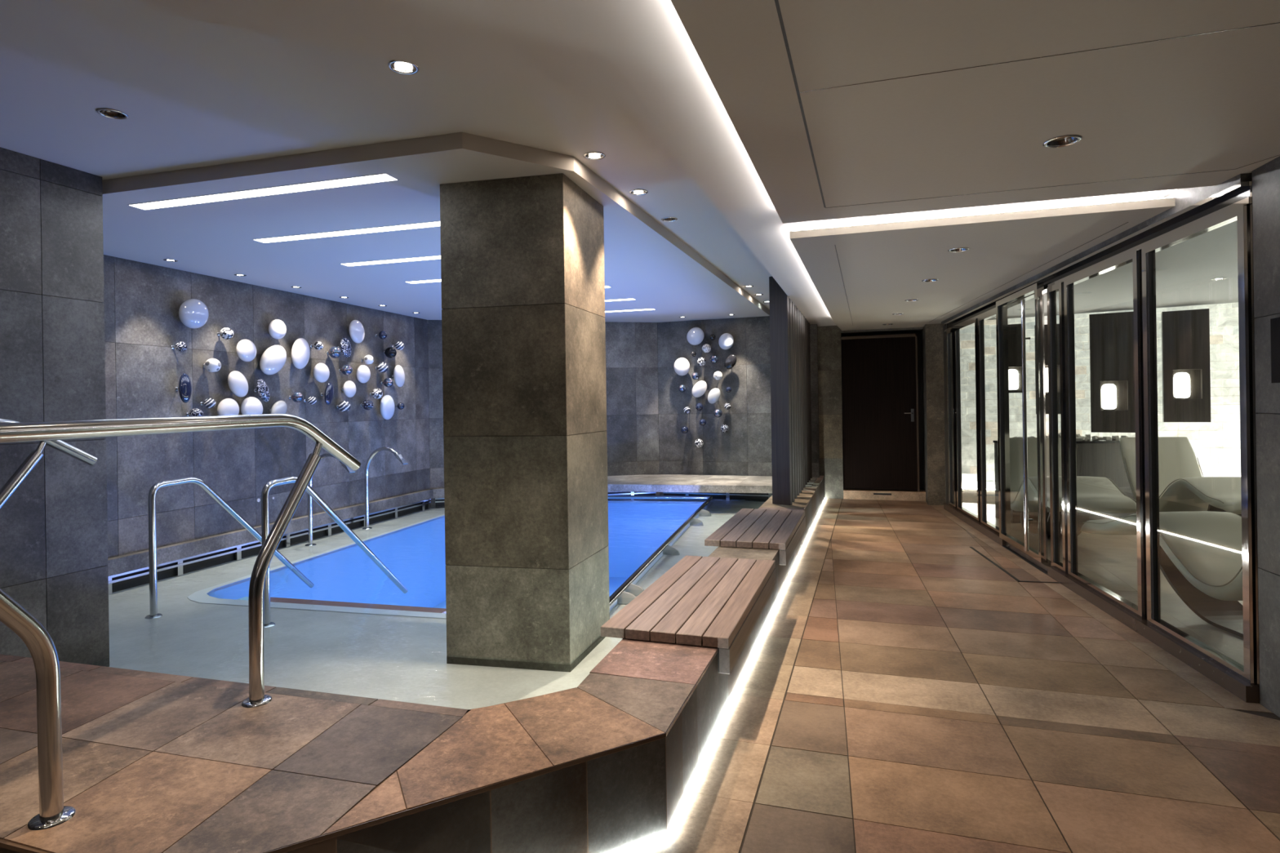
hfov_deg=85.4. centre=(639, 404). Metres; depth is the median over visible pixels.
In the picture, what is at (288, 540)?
grille
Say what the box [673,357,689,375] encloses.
pebble
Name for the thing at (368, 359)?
ball
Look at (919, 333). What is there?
door frame
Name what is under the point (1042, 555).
door
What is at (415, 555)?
swimming pool
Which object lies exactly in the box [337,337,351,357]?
pebble
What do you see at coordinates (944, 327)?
trim
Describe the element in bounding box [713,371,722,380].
ball
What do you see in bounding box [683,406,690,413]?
ball
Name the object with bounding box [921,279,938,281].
recessed light
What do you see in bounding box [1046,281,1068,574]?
door frame
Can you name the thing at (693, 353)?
ball
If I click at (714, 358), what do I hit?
ball
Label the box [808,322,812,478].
screen slat
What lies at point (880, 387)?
door
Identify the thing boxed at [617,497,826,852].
led strip
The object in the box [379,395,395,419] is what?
pebble
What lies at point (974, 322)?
window
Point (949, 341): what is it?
window
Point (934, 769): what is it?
floor
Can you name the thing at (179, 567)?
grille
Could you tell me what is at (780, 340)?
pillar
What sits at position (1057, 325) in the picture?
niche
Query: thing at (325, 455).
spout
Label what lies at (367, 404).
ball
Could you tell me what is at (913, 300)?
recessed light
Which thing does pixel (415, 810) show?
trim
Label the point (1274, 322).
wall panel
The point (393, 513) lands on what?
grille
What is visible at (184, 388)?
pebble
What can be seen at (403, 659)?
pool deck
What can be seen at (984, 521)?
window
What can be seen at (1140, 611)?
door frame
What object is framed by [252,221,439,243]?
recessed light
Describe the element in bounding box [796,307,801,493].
screen slat
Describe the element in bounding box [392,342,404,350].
ball
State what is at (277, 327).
pebble
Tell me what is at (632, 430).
wall
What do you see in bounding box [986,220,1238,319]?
ceiling
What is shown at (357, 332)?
pebble
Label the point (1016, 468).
lounge chair
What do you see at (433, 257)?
recessed light
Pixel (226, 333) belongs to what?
ball
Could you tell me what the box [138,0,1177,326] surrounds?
ceiling beam
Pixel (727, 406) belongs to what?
ball
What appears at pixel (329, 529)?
grille
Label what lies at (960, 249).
recessed light
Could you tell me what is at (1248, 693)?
bottom door track
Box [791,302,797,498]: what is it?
screen slat
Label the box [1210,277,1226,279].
recessed light
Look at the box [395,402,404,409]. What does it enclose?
ball
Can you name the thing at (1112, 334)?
wall panel
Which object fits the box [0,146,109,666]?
wall
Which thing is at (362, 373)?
pebble
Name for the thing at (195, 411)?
ball
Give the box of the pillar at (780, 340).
[768,276,792,505]
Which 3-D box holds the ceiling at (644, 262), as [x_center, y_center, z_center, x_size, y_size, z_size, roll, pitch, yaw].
[-1.449,-1.268,7.273,4.596,0.079,7.340,-1,0,18]
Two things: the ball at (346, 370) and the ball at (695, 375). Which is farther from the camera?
the ball at (695, 375)
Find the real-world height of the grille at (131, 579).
0.144 m
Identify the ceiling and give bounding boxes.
[0,0,772,310]
[102,132,769,322]
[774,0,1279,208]
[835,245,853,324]
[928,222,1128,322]
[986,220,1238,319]
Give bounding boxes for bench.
[600,555,775,674]
[704,508,805,564]
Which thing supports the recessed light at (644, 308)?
in the ceiling at (644, 262)
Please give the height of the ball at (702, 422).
0.105 m
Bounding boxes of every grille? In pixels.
[108,566,149,595]
[156,540,262,581]
[276,528,308,549]
[312,521,343,539]
[342,515,364,529]
[368,498,431,524]
[435,497,444,508]
[608,491,656,500]
[662,492,772,502]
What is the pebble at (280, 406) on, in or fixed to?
attached to the wall at (143, 301)
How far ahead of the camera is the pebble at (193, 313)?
6.09 m
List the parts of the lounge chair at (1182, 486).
leg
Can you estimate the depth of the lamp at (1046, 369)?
8.73 m
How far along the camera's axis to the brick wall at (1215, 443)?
8.66 m
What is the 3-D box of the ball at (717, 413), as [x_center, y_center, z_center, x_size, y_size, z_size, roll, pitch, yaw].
[1.149,0.122,10.150,0.128,0.128,0.204,-1,0,20]
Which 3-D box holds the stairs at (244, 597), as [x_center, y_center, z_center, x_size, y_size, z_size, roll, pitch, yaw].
[-2.219,2.063,5.659,1.840,1.040,1.260,-1,0,18]
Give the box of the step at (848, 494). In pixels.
[843,488,925,501]
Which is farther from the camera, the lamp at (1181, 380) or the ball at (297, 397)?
the lamp at (1181, 380)
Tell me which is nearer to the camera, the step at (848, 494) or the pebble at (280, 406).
the pebble at (280, 406)
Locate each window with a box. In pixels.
[946,328,956,508]
[954,318,980,522]
[977,306,1010,535]
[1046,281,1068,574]
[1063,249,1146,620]
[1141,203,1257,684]
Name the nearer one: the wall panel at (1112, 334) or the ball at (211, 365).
the ball at (211, 365)
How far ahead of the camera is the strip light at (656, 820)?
2.12 m
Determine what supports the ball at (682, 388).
attached to the wall at (745, 449)
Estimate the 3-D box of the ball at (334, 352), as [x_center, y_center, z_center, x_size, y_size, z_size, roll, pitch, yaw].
[-3.482,-0.596,7.889,0.161,0.134,0.134,-1,0,16]
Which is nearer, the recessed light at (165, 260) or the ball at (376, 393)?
the recessed light at (165, 260)
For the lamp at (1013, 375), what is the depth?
8.94 m
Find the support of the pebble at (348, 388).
attached to the wall at (143, 301)
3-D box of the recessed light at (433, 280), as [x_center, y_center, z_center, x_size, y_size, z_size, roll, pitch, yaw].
[-1.440,-1.229,6.654,1.800,0.007,0.117,-1,0,16]
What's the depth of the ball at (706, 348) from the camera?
10.12 m
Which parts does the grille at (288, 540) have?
post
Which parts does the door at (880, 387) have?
handle plate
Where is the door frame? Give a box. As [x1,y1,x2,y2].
[841,331,924,489]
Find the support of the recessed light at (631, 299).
in the ceiling at (644, 262)
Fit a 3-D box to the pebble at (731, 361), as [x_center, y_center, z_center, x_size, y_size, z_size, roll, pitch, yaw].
[1.338,-0.620,10.073,0.186,0.214,0.166,-1,0,-42]
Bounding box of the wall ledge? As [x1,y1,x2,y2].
[106,488,444,576]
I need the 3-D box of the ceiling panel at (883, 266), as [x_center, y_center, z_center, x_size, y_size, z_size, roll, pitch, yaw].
[2.914,-1.085,6.818,2.182,0.046,6.011,-1,0,18]
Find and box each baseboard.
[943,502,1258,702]
[961,488,995,504]
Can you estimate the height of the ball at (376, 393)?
0.132 m
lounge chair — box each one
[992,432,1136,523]
[1009,437,1024,529]
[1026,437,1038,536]
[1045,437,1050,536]
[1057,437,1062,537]
[1076,475,1136,535]
[1080,511,1243,637]
[1120,436,1241,515]
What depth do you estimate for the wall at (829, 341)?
10.04 m
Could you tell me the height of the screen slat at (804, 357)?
2.391 m
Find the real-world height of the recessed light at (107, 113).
0.044 m
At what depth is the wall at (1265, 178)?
3.06 m
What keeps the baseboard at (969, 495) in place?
attached to the brick wall at (1215, 443)
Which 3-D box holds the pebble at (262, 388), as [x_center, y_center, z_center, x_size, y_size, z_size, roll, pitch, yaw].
[-3.755,-0.141,6.901,0.132,0.234,0.139,-1,0,-44]
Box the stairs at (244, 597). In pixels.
[235,596,248,599]
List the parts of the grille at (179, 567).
post, post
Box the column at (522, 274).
[440,173,609,671]
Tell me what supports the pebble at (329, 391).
attached to the wall at (143, 301)
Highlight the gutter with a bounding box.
[608,495,712,605]
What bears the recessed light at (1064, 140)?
attached to the ceiling panel at (1208, 102)
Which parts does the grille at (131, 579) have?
post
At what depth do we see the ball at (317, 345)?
7.61 m
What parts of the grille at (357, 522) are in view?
post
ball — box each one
[170,341,187,351]
[186,408,203,416]
[200,398,216,408]
[203,358,221,372]
[217,327,233,339]
[288,391,303,402]
[303,396,316,404]
[310,341,323,350]
[326,346,341,358]
[336,400,351,412]
[338,364,352,375]
[360,355,373,364]
[360,399,373,409]
[369,388,382,399]
[375,330,386,339]
[375,362,388,373]
[381,377,393,386]
[383,346,396,358]
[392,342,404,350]
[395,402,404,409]
[678,384,686,392]
[680,426,688,433]
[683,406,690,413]
[690,351,697,356]
[691,372,699,379]
[694,439,703,447]
[695,402,702,410]
[697,357,706,365]
[699,418,706,426]
[702,343,711,352]
[709,333,715,340]
[710,355,718,363]
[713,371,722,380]
[713,408,722,417]
[720,424,728,432]
[724,403,730,409]
[725,386,732,392]
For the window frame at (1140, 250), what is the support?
in the wall header
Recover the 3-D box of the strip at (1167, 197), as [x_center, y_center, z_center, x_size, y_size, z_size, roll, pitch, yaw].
[1.978,-1.098,4.001,2.140,0.008,0.012,-1,0,17]
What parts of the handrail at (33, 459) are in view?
rail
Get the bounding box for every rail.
[144,476,314,618]
[261,476,408,627]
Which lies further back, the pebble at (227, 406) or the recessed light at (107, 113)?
the pebble at (227, 406)
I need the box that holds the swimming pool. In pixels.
[207,502,704,608]
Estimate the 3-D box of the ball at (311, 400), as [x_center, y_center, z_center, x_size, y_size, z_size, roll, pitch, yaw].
[-3.583,-0.045,7.538,0.139,0.089,0.089,-1,0,16]
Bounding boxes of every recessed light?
[95,108,128,119]
[128,173,398,209]
[163,258,177,262]
[234,274,246,276]
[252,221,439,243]
[340,255,440,266]
[387,60,419,75]
[405,279,440,284]
[583,151,605,159]
[604,297,635,301]
[604,308,655,312]
[629,189,648,195]
[661,217,677,222]
[904,298,919,301]
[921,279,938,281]
[947,247,969,252]
[1042,134,1082,148]
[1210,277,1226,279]
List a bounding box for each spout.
[304,453,355,546]
[362,446,408,528]
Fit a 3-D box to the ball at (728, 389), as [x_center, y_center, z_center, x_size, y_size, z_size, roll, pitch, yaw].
[1.301,-0.219,10.104,0.087,0.087,0.183,-1,0,20]
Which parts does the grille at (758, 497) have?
post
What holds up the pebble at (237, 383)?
attached to the wall at (143, 301)
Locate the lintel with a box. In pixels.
[840,327,923,334]
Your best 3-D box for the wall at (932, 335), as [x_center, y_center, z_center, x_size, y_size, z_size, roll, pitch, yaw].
[4.055,0.064,9.595,0.220,2.550,0.728,-1,0,18]
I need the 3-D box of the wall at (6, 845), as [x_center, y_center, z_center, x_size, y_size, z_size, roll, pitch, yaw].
[-0.413,1.265,6.203,3.445,0.383,9.300,-1,0,18]
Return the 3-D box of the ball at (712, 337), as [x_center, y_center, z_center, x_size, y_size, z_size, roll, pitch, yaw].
[1.077,-0.987,10.180,0.090,0.090,0.184,-1,0,20]
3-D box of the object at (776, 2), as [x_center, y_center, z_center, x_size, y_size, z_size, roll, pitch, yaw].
[1.116,-1.035,0.576,2.217,0.002,5.807,-1,0,18]
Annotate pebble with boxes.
[174,373,191,403]
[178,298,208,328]
[217,398,239,415]
[227,370,248,397]
[235,338,257,361]
[240,396,262,414]
[253,378,269,402]
[259,345,286,374]
[268,319,286,339]
[269,400,287,413]
[291,337,310,368]
[312,363,329,382]
[320,382,333,404]
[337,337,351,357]
[342,380,355,397]
[348,320,364,343]
[355,364,370,383]
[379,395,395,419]
[391,364,404,386]
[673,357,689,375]
[686,327,704,345]
[692,380,706,397]
[707,387,720,404]
[718,333,733,350]
[724,354,736,369]
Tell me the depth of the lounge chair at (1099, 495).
6.11 m
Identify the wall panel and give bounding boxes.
[1088,311,1135,432]
[1160,308,1210,422]
[1270,317,1279,382]
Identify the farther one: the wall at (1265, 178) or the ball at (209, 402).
the ball at (209, 402)
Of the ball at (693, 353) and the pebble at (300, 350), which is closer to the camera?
the pebble at (300, 350)
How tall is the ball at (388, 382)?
0.122 m
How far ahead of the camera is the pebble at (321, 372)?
7.62 m
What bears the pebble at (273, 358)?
attached to the wall at (143, 301)
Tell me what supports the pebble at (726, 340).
attached to the wall at (745, 449)
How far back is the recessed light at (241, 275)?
6.39 m
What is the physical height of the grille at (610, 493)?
0.131 m
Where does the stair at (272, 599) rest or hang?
on the stairs at (244, 597)
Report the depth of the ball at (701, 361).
10.15 m
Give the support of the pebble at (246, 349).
attached to the wall at (143, 301)
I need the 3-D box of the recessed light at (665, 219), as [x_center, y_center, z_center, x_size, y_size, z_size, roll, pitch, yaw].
[0.211,-1.350,4.981,0.119,0.044,0.119,-1,0,18]
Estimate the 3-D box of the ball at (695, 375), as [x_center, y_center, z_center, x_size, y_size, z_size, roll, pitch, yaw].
[0.832,-0.424,10.265,0.115,0.115,0.197,-1,0,20]
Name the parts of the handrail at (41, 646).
rail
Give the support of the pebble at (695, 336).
attached to the wall at (745, 449)
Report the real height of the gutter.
0.109 m
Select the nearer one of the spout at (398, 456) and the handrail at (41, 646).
the handrail at (41, 646)
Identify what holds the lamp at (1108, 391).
in the wall panel at (1112, 334)
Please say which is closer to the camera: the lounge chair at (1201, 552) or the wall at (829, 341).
the lounge chair at (1201, 552)
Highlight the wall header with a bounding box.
[941,173,1249,324]
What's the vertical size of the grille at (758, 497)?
0.150 m
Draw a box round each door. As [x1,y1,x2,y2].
[840,333,919,492]
[995,282,1048,563]
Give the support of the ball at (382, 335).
attached to the wall at (143, 301)
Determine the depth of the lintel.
9.87 m
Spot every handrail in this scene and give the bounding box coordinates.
[0,413,360,830]
[0,417,97,509]
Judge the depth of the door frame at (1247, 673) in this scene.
3.38 m
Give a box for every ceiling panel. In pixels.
[671,0,1279,223]
[789,197,1175,330]
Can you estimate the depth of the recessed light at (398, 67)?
2.71 m
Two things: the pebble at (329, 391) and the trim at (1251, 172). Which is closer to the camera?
the trim at (1251, 172)
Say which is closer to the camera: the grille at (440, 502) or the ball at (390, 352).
the ball at (390, 352)
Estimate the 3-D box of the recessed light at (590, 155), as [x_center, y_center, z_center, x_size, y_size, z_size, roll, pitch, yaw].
[-0.242,-1.343,3.693,0.119,0.044,0.119,-1,0,18]
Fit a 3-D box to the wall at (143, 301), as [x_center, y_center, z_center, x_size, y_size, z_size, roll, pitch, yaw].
[-3.819,0.132,7.169,0.120,2.810,5.644,-1,0,16]
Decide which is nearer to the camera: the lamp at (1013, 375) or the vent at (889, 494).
the lamp at (1013, 375)
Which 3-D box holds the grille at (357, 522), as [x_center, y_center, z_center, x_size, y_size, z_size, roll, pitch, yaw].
[-3.412,1.404,8.233,0.046,0.137,0.378,-1,0,16]
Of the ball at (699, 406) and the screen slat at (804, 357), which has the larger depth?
the ball at (699, 406)
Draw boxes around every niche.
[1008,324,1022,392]
[1034,324,1060,413]
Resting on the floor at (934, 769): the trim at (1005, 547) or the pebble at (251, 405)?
the trim at (1005, 547)
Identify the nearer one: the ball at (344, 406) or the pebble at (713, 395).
the ball at (344, 406)
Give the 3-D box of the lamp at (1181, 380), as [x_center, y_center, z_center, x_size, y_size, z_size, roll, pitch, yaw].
[6.294,-0.222,8.058,0.156,0.310,0.156,-1,0,18]
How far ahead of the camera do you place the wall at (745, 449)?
10.23 m
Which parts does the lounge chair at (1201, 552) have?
leg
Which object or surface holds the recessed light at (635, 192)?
in the ceiling at (193, 93)
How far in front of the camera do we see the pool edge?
5.22 m
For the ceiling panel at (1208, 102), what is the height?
0.046 m
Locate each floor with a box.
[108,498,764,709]
[632,498,1279,852]
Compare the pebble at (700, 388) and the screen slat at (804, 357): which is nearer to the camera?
the screen slat at (804, 357)
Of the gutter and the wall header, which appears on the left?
the gutter
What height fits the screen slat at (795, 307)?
2.391 m
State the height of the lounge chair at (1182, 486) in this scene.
0.969 m
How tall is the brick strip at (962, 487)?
0.012 m
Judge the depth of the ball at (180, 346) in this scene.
6.00 m
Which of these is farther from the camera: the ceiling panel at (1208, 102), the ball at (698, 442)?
the ball at (698, 442)
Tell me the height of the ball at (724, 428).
0.123 m
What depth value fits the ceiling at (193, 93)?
3.06 m
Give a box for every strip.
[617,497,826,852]
[793,196,1173,231]
[961,487,995,489]
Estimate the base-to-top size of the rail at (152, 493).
1.144 m
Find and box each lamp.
[1008,368,1018,391]
[1044,368,1048,393]
[1101,383,1116,410]
[1173,372,1190,399]
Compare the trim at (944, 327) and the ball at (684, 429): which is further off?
the ball at (684, 429)
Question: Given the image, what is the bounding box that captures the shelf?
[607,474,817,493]
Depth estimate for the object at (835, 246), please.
5.78 m
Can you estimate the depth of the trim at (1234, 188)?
4.17 m
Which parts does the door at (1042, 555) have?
handle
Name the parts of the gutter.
cross rail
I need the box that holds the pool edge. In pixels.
[186,500,713,618]
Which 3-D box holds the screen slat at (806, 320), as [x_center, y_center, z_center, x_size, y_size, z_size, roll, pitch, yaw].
[2.194,-0.165,9.429,0.216,2.391,0.038,-1,0,44]
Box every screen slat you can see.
[789,298,795,502]
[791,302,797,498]
[794,304,799,495]
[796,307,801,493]
[799,311,803,490]
[800,313,805,488]
[803,315,807,484]
[804,318,808,482]
[806,320,810,480]
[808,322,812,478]
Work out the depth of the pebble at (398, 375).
9.00 m
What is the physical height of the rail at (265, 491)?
1.158 m
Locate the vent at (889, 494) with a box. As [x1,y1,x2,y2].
[873,493,891,495]
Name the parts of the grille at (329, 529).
post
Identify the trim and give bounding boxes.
[265,476,824,852]
[941,181,1250,332]
[942,324,954,502]
[1002,546,1047,574]
[1249,171,1260,704]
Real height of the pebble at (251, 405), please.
0.236 m
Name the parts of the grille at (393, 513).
post, post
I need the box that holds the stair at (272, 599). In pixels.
[270,596,446,613]
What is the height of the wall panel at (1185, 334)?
1.290 m
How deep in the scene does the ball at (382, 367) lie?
8.68 m
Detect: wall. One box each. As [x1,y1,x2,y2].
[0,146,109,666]
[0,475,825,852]
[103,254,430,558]
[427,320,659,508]
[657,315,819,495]
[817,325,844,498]
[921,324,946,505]
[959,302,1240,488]
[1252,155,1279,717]
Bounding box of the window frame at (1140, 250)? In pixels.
[1140,249,1146,620]
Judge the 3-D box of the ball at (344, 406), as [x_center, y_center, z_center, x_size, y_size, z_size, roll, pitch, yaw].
[-3.433,0.020,8.030,0.161,0.133,0.133,-1,0,16]
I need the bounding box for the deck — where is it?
[0,475,824,852]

